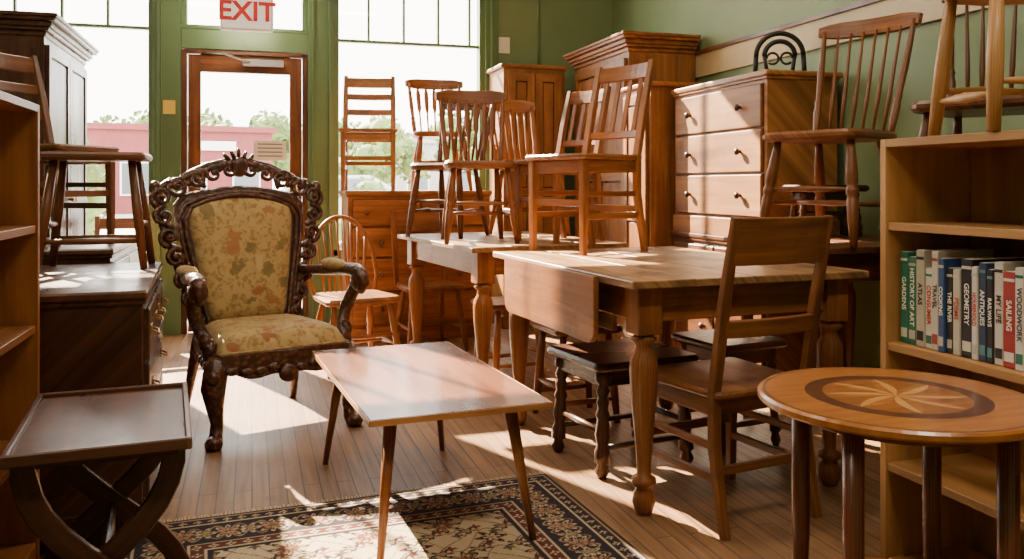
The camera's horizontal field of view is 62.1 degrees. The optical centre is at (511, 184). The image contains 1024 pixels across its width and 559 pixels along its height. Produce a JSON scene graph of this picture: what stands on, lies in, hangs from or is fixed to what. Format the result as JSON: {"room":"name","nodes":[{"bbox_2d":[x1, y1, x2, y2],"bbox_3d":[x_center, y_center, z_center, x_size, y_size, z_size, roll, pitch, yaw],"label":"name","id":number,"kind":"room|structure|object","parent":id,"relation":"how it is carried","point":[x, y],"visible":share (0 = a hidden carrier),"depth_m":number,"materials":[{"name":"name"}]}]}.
{"room":"second-hand shop","nodes":[
{"label":"second-hand shop","id":0,"kind":"room"},
{"bbox_2d":[181,0,611,308],"bbox_3d":[-1.721,-0.825,6.569,5.350,3.850,0.150,0,0,-17],"label":"wall","id":1,"kind":"structure","parent":0,"point":[566,26],"depth_m":7.13,"materials":[{"name":"green paint"}]},
{"bbox_2d":[13,0,161,261],"bbox_3d":[-3.369,-0.985,6.008,1.670,3.130,0.160,0,0,-17],"label":"window","id":2,"kind":"structure","parent":1,"relation":"in","point":[107,25],"depth_m":6.21,"materials":[{"name":"green paint"}]},
{"bbox_2d":[163,100,174,113],"bbox_3d":[-2.506,-0.570,6.215,0.085,0.100,0.004,0,0,-17],"label":"notice","id":3,"kind":"object","parent":1,"relation":"attached to","point":[168,105],"visible":1,"depth_m":6.21,"materials":[{"name":"yellow"}]},
{"bbox_2d":[178,0,309,54],"bbox_3d":[-2.018,-1.780,6.447,0.950,1.540,0.150,0,0,-17],"label":"window","id":4,"kind":"structure","parent":1,"relation":"in","point":[193,36],"depth_m":6.38,"materials":[{"name":"green paint"}]},
{"bbox_2d":[181,49,307,333],"bbox_3d":[-1.993,0.048,6.365,0.910,2.105,0.260,0,0,-17],"label":"door","id":5,"kind":"structure","parent":1,"relation":"in","point":[194,62],"depth_m":6.40,"materials":[{"name":"brown wood"}]},
{"bbox_2d":[254,141,285,160],"bbox_3d":[-1.837,-0.260,6.454,0.240,0.150,0.004,0,0,-17],"label":"notice","id":6,"kind":"object","parent":5,"relation":"attached to","point":[263,150],"visible":0.99,"depth_m":6.45,"materials":[{"name":"white paper"}]},
{"bbox_2d":[157,0,493,323],"bbox_3d":[-1.367,-0.700,6.557,2.540,3.600,0.020,0,0,-17],"label":"trim","id":7,"kind":"structure","parent":1,"relation":"attached to","point":[158,1],"depth_m":6.50,"materials":[{"name":"green paint"}]},
{"bbox_2d":[153,0,498,335],"bbox_3d":[-1.365,-0.775,6.584,2.620,3.750,0.030,0,0,-17],"label":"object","id":8,"kind":"structure","parent":1,"relation":"attached to","point":[170,10],"depth_m":6.51,"materials":[{"name":"green paint"}]},
{"bbox_2d":[328,0,484,257],"bbox_3d":[-0.810,-0.985,6.790,1.320,3.130,0.160,0,0,-17],"label":"window","id":9,"kind":"structure","parent":1,"relation":"in","point":[480,47],"depth_m":6.72,"materials":[{"name":"green paint"}]},
{"bbox_2d":[499,37,509,52],"bbox_3d":[-0.067,-1.150,6.992,0.100,0.130,0.004,0,0,-17],"label":"notice","id":10,"kind":"object","parent":1,"relation":"attached to","point":[504,42],"visible":1,"depth_m":6.99,"materials":[{"name":"white paper"}]},
{"bbox_2d":[537,0,539,64],"bbox_3d":[0.223,-1.575,7.069,0.022,2.350,0.022,0,0,5],"label":"conduit","id":11,"kind":"object","parent":1,"relation":"attached to","point":[538,1],"visible":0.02,"depth_m":7.06,"materials":[{"name":"green metal"}]},
{"bbox_2d":[40,323,879,558],"bbox_3d":[-0.484,1.150,2.524,5.650,0.100,8.610,0,0,-17],"label":"floor","id":12,"kind":"structure","parent":0,"point":[271,454],"depth_m":3.36,"materials":[{"name":"brown wood"}]},
{"bbox_2d":[0,91,39,558],"bbox_3d":[-1.285,0.435,1.688,0.300,1.330,1.500,0,0,-17],"label":"bookcase","id":13,"kind":"object","parent":12,"relation":"on","point":[19,118],"visible":0.83,"depth_m":2.41,"materials":[{"name":"brown wood"}]},
{"bbox_2d":[0,10,98,237],"bbox_3d":[-2.990,0.074,5.255,0.585,2.051,1.360,0,0,-17],"label":"wardrobe","id":14,"kind":"object","parent":12,"relation":"on","point":[62,53],"visible":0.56,"depth_m":5.04,"materials":[{"name":"brown wood"}]},
{"bbox_2d":[42,238,138,264],"bbox_3d":[-2.062,0.685,3.992,0.541,0.830,0.920,0,0,-17],"label":"dresser","id":15,"kind":"object","parent":12,"relation":"on","point":[104,253],"visible":0.12,"depth_m":3.62,"materials":[{"name":"brown wood"}]},
{"bbox_2d":[0,53,118,245],"bbox_3d":[-2.168,-0.181,3.942,0.493,0.904,0.417,0,0,13],"label":"chair","id":16,"kind":"object","parent":15,"relation":"on","point":[7,61],"visible":0.54,"depth_m":4.05,"materials":[{"name":"brown wood"}]},
{"bbox_2d":[40,262,168,553],"bbox_3d":[-1.536,0.713,3.024,0.561,0.775,1.040,0,0,-20],"label":"dresser","id":17,"kind":"object","parent":12,"relation":"on","point":[101,325],"visible":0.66,"depth_m":2.60,"materials":[{"name":"brown wood"}]},
{"bbox_2d":[40,151,154,270],"bbox_3d":[-1.630,0.100,3.340,0.397,0.452,0.296,0,0,-17],"label":"wooden stool","id":18,"kind":"object","parent":17,"relation":"on","point":[143,238],"visible":0.97,"depth_m":3.27,"materials":[{"name":"brown wood"}]},
{"bbox_2d":[94,216,151,261],"bbox_3d":[-2.633,0.660,5.779,0.397,0.885,0.475,0,0,-27],"label":"chair","id":19,"kind":"object","parent":12,"relation":"on","point":[100,223],"visible":0.13,"depth_m":5.95,"materials":[{"name":"brown wood"}]},
{"bbox_2d":[149,148,369,450],"bbox_3d":[-1.168,0.460,3.976,0.866,1.296,0.758,0,0,-35],"label":"carved armchair","id":20,"kind":"object","parent":12,"relation":"on","point":[241,270],"visible":0.98,"depth_m":4.06,"materials":[{"name":"brown wood"}]},
{"bbox_2d":[307,215,400,378],"bbox_3d":[-0.966,0.645,5.147,0.467,0.916,0.507,0,0,-30],"label":"chair","id":21,"kind":"object","parent":12,"relation":"on","point":[369,298],"visible":0.68,"depth_m":5.17,"materials":[{"name":"brown wood"}]},
{"bbox_2d":[124,472,648,558],"bbox_3d":[-0.163,1.096,1.884,1.484,0.006,2.390,0,0,-20],"label":"rug","id":22,"kind":"object","parent":12,"relation":"on","point":[484,519],"visible":0.92,"depth_m":2.70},
{"bbox_2d":[0,382,191,558],"bbox_3d":[-0.965,0.824,2.030,0.420,0.558,0.564,0,0,-22],"label":"folding tray table","id":23,"kind":"object","parent":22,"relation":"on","point":[66,431],"visible":1,"depth_m":1.93,"materials":[{"name":"brown wood"}]},
{"bbox_2d":[312,341,552,558],"bbox_3d":[-0.335,0.881,2.986,0.566,0.442,1.086,0,0,-21],"label":"coffee table","id":24,"kind":"object","parent":22,"relation":"on","point":[390,386],"visible":1,"depth_m":2.74,"materials":[{"name":"brown wood"}]},
{"bbox_2d":[339,190,491,341],"bbox_3d":[-0.715,0.570,6.262,1.060,1.060,0.517,0,0,-17],"label":"pine dresser","id":25,"kind":"object","parent":12,"relation":"on","point":[371,209],"visible":0.48,"depth_m":6.00,"materials":[{"name":"brown wood"}]},
{"bbox_2d":[338,76,397,190],"bbox_3d":[-1.047,-0.390,6.217,0.417,0.865,0.475,0,0,-8],"label":"chair","id":26,"kind":"object","parent":25,"relation":"on","point":[347,134],"visible":0.98,"depth_m":6.32,"materials":[{"name":"brown wood"}]},
{"bbox_2d":[405,79,472,189],"bbox_3d":[-0.553,-0.389,6.384,0.457,0.864,0.516,0,0,-14],"label":"chair","id":27,"kind":"object","parent":25,"relation":"on","point":[423,84],"visible":0.52,"depth_m":6.50,"materials":[{"name":"brown wood"}]},
{"bbox_2d":[390,211,468,351],"bbox_3d":[-0.577,0.640,5.758,0.420,0.925,0.508,0,0,-24],"label":"dining chair","id":28,"kind":"object","parent":12,"relation":"on","point":[423,221],"visible":0.84,"depth_m":5.81,"materials":[{"name":"brown wood"}]},
{"bbox_2d":[471,296,544,378],"bbox_3d":[-0.020,0.876,4.800,0.340,0.452,0.340,0,0,-25],"label":"wooden stool","id":29,"kind":"object","parent":12,"relation":"on","point":[498,302],"visible":0.34,"depth_m":4.63,"materials":[{"name":"brown wood"}]},
{"bbox_2d":[397,231,628,363],"bbox_3d":[-0.050,0.705,4.950,0.898,0.790,1.300,0,0,-24],"label":"dining table","id":30,"kind":"object","parent":12,"relation":"on","point":[473,254],"visible":0.41,"depth_m":4.53,"materials":[{"name":"brown wood"}]},
{"bbox_2d":[406,102,496,238],"bbox_3d":[-0.356,-0.119,5.171,0.406,0.864,0.497,0,0,25],"label":"chair","id":31,"kind":"object","parent":30,"relation":"on","point":[438,166],"visible":0.7,"depth_m":5.17,"materials":[{"name":"brown wood"}]},
{"bbox_2d":[434,90,519,244],"bbox_3d":[-0.200,-0.119,4.715,0.426,0.864,0.516,0,0,-10],"label":"chair","id":32,"kind":"object","parent":30,"relation":"on","point":[457,97],"visible":0.99,"depth_m":4.82,"materials":[{"name":"brown wood"}]},
{"bbox_2d":[487,100,570,235],"bbox_3d":[0.072,-0.119,5.299,0.406,0.864,0.497,0,0,-30],"label":"chair","id":33,"kind":"object","parent":30,"relation":"on","point":[511,106],"visible":0.24,"depth_m":5.45,"materials":[{"name":"brown wood"}]},
{"bbox_2d":[513,86,610,243],"bbox_3d":[0.287,-0.120,4.751,0.457,0.865,0.377,0,0,-40],"label":"slat-back chair","id":34,"kind":"object","parent":30,"relation":"on","point":[582,98],"visible":0.56,"depth_m":4.74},
{"bbox_2d":[486,63,567,328],"bbox_3d":[0.122,0.085,6.750,0.550,2.030,0.470,0,0,-17],"label":"tall cabinet","id":35,"kind":"object","parent":12,"relation":"on","point":[541,85],"visible":0.4,"depth_m":6.57,"materials":[{"name":"brown wood"}]},
{"bbox_2d":[530,320,621,422],"bbox_3d":[0.300,0.876,4.020,0.340,0.452,0.340,0,0,-21],"label":"wooden stool","id":36,"kind":"object","parent":12,"relation":"on","point":[539,368],"visible":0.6,"depth_m":4.00,"materials":[{"name":"brown wood"}]},
{"bbox_2d":[547,338,698,478],"bbox_3d":[0.440,0.883,3.430,0.470,0.436,0.430,0,0,-25],"label":"stool","id":37,"kind":"object","parent":12,"relation":"on","point":[604,364],"visible":0.64,"depth_m":3.33,"materials":[{"name":"brown wood"}]},
{"bbox_2d":[563,30,700,339],"bbox_3d":[0.845,0.040,6.240,0.585,2.121,1.140,0,0,-17],"label":"armoire","id":38,"kind":"object","parent":12,"relation":"on","point":[673,54],"visible":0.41,"depth_m":5.85,"materials":[{"name":"brown wood"}]},
{"bbox_2d":[621,81,701,341],"bbox_3d":[1.055,0.230,5.509,0.650,1.740,0.450,0,0,-17],"label":"oak hutch","id":39,"kind":"object","parent":12,"relation":"on","point":[658,150],"visible":0.23,"depth_m":5.27,"materials":[{"name":"brown wood"}]},
{"bbox_2d":[493,246,868,516],"bbox_3d":[0.587,0.705,3.510,0.995,0.790,1.330,0,0,-21],"label":"table","id":40,"kind":"object","parent":12,"relation":"on","point":[565,291],"visible":0.78,"depth_m":3.04,"materials":[{"name":"brown wood"}]},
{"bbox_2d":[525,59,654,255],"bbox_3d":[0.377,-0.140,4.009,0.494,0.904,0.417,0,0,-38],"label":"slat-back chair","id":41,"kind":"object","parent":40,"relation":"on","point":[584,163],"visible":1,"depth_m":3.97,"materials":[{"name":"brown wood"}]},
{"bbox_2d":[671,329,787,454],"bbox_3d":[0.930,0.875,3.660,0.360,0.451,0.360,0,0,-25],"label":"wooden stool","id":42,"kind":"object","parent":12,"relation":"on","point":[762,349],"visible":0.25,"depth_m":3.56,"materials":[{"name":"brown wood"}]},
{"bbox_2d":[652,215,833,540],"bbox_3d":[0.751,0.600,2.888,0.457,1.004,0.524,0,0,-27],"label":"dining chair","id":43,"kind":"object","parent":12,"relation":"on","point":[719,387],"visible":0.71,"depth_m":2.73,"materials":[{"name":"brown wood"}]},
{"bbox_2d":[671,230,842,371],"bbox_3d":[1.336,0.690,4.801,0.517,0.820,1.040,0,0,-17],"label":"sideboard","id":44,"kind":"object","parent":12,"relation":"on","point":[788,358],"visible":0.16,"depth_m":4.66,"materials":[{"name":"brown wood"}]},
{"bbox_2d":[671,69,842,236],"bbox_3d":[1.325,-0.150,4.792,0.491,0.860,1.020,0,0,-17],"label":"dresser","id":45,"kind":"object","parent":44,"relation":"on","point":[722,156],"visible":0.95,"depth_m":4.45,"materials":[{"name":"brown wood"}]},
{"bbox_2d":[753,31,806,71],"bbox_3d":[1.464,-0.712,4.651,0.290,0.264,0.050,0,0,8],"label":"ornament","id":46,"kind":"object","parent":45,"relation":"on","point":[793,37],"visible":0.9,"depth_m":4.64,"materials":[{"name":"black metal"}]},
{"bbox_2d":[723,234,879,445],"bbox_3d":[1.482,0.675,3.841,0.738,0.850,0.760,0,0,-17],"label":"side table","id":47,"kind":"object","parent":12,"relation":"on","point":[866,256],"visible":0.1,"depth_m":3.51,"materials":[{"name":"brown wood"}]},
{"bbox_2d":[782,185,868,236],"bbox_3d":[1.520,0.126,4.125,0.400,0.251,0.170,0,0,-17],"label":"footstool","id":48,"kind":"object","parent":47,"relation":"on","point":[829,195],"visible":0.39,"depth_m":4.09,"materials":[{"name":"brown wood"}]},
{"bbox_2d":[759,12,922,247],"bbox_3d":[1.449,-0.259,3.753,0.593,1.024,0.498,0,0,-39],"label":"chair","id":49,"kind":"object","parent":47,"relation":"on","point":[899,22],"visible":0.89,"depth_m":3.75,"materials":[{"name":"brown wood"}]},
{"bbox_2d":[757,367,1023,558],"bbox_3d":[0.822,0.775,1.820,0.570,0.650,0.570,0,0,-17],"label":"round table","id":50,"kind":"object","parent":12,"relation":"on","point":[931,411],"visible":1,"depth_m":1.73,"materials":[{"name":"brown wood"}]},
{"bbox_2d":[880,130,1023,558],"bbox_3d":[1.314,0.487,1.892,0.300,1.225,1.050,0,0,-17],"label":"bookcase","id":51,"kind":"object","parent":12,"relation":"on","point":[956,190],"visible":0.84,"depth_m":2.34,"materials":[{"name":"brown wood"}]},
{"bbox_2d":[901,248,1023,371],"bbox_3d":[1.254,0.299,2.019,0.201,0.260,0.703,0,0,-17],"label":"books","id":52,"kind":"object","parent":51,"relation":"in","point":[964,302],"visible":1,"depth_m":2.13,"materials":[{"name":"multicoloured paper"}]},
{"bbox_2d":[928,0,1023,135],"bbox_3d":[1.255,-0.315,2.120,0.340,0.382,0.300,0,0,-5],"label":"stool","id":53,"kind":"object","parent":51,"relation":"on","point":[994,91],"visible":0.95,"depth_m":2.14,"materials":[{"name":"brown wood"}]},
{"bbox_3d":[1.772,0.625,3.104,0.567,0.950,0.660,0,0,-17],"label":"cabinet","id":54,"kind":"object","parent":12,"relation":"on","visible":0},
{"bbox_2d":[910,0,1023,136],"bbox_3d":[1.742,-0.319,3.086,0.466,0.944,0.531,0,0,43],"label":"chair","id":55,"kind":"object","parent":54,"relation":"on","point":[1011,104],"visible":0.25,"depth_m":3.19,"materials":[{"name":"brown wood"}]},
{"bbox_2d":[612,0,1023,367],"bbox_3d":[2.146,-0.825,3.328,0.150,3.850,8.610,0,0,-17],"label":"wall","id":56,"kind":"structure","parent":0,"point":[717,22],"depth_m":4.28,"materials":[{"name":"green paint"}]},
{"bbox_2d":[695,0,988,78],"bbox_3d":[2.064,-0.820,3.303,0.020,0.160,8.310,0,0,-17],"label":"trim","id":57,"kind":"structure","parent":56,"relation":"attached to","point":[739,55],"depth_m":4.67,"materials":[{"name":"beige wood"}]},
{"bbox_3d":[-0.484,-2.800,2.524,5.650,0.100,8.610,0,0,-17],"label":"ceiling","id":58,"kind":"structure","parent":0,"visible":0},
{"bbox_2d":[219,0,275,32],"bbox_3d":[-1.880,-1.923,6.048,0.384,1.655,0.058,0,0,-17],"label":"exit sign","id":59,"kind":"object","parent":58,"relation":"hanging from","point":[234,15],"visible":1,"depth_m":6.02,"materials":[{"name":"white plastic"}]},
{"label":"outside","id":60,"kind":"structure","parent":0,"visible":0},
{"bbox_2d":[100,214,340,248],"bbox_3d":[-11.695,1.260,38.252,120.000,0.100,66.000,0,0,-17],"label":"ground","id":61,"kind":"structure","parent":60,"point":[102,231],"depth_m":22.60,"materials":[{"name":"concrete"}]},
{"bbox_2d":[93,107,222,123],"bbox_3d":[-22.148,-1.910,52.422,8.254,6.250,6.516,0,0,-17],"label":"street tree","id":62,"kind":"object","parent":61,"relation":"on","point":[143,119],"visible":0.03,"depth_m":50.93,"materials":[{"name":"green plant"}]},
{"bbox_2d":[87,122,275,213],"bbox_3d":[-16.105,-0.688,38.995,9.300,3.775,6.300,0,0,-25],"label":"building","id":63,"kind":"structure","parent":61,"relation":"on","point":[216,141],"depth_m":36.77,"materials":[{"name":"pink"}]},
{"bbox_2d":[201,109,288,171],"bbox_3d":[-16.488,-1.718,52.688,8.300,5.867,6.126,0,0,-17],"label":"street tree","id":64,"kind":"object","parent":61,"relation":"on","point":[282,127],"visible":0.2,"depth_m":51.19,"materials":[{"name":"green plant"}]},
{"bbox_2d":[274,175,395,219],"bbox_3d":[-3.631,0.507,16.666,4.300,1.395,1.820,0,0,-21],"label":"parked car","id":65,"kind":"object","parent":61,"relation":"on","point":[352,179],"visible":0.02,"depth_m":16.01,"materials":[{"name":"silver metal"}]},
{"bbox_2d":[339,116,431,185],"bbox_3d":[-5.533,-0.796,33.273,4.388,4.022,5.332,0,0,28],"label":"street tree","id":66,"kind":"object","parent":61,"relation":"on","point":[405,147],"visible":0.48,"depth_m":31.95,"materials":[{"name":"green plant"}]},
{"bbox_2d":[339,138,475,189],"bbox_3d":[-3.886,-0.588,46.914,12.300,3.575,6.300,0,0,-25],"label":"building","id":67,"kind":"structure","parent":61,"relation":"on","point":[430,147],"depth_m":43.45,"materials":[{"name":"grey paint"}]},
{"bbox_2d":[429,111,475,175],"bbox_3d":[-1.393,-1.113,37.056,4.827,4.655,4.997,0,0,-1],"label":"street tree","id":68,"kind":"object","parent":61,"relation":"on","point":[431,128],"visible":0.06,"depth_m":36.60,"materials":[{"name":"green plant"}]},
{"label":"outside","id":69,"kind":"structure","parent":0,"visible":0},
{"bbox_3d":[-2.590,1.160,8.473,40.000,0.120,3.600,0,0,-17],"label":"sidewalk","id":70,"kind":"object","parent":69,"visible":0},
{"bbox_2d":[87,140,105,234],"bbox_3d":[-4.664,0.282,8.567,1.090,1.626,1.208,0,0,-39],"label":"shrub","id":71,"kind":"object","parent":70,"relation":"on","point":[95,173],"visible":0.08,"depth_m":8.40,"materials":[{"name":"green plant"}]},
{"bbox_2d":[339,176,384,244],"bbox_3d":[-1.968,0.495,10.097,0.964,1.200,0.818,0,0,6],"label":"shrub","id":72,"kind":"object","parent":70,"relation":"on","point":[365,185],"visible":0.08,"depth_m":9.94,"materials":[{"name":"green plant"}]}
]}

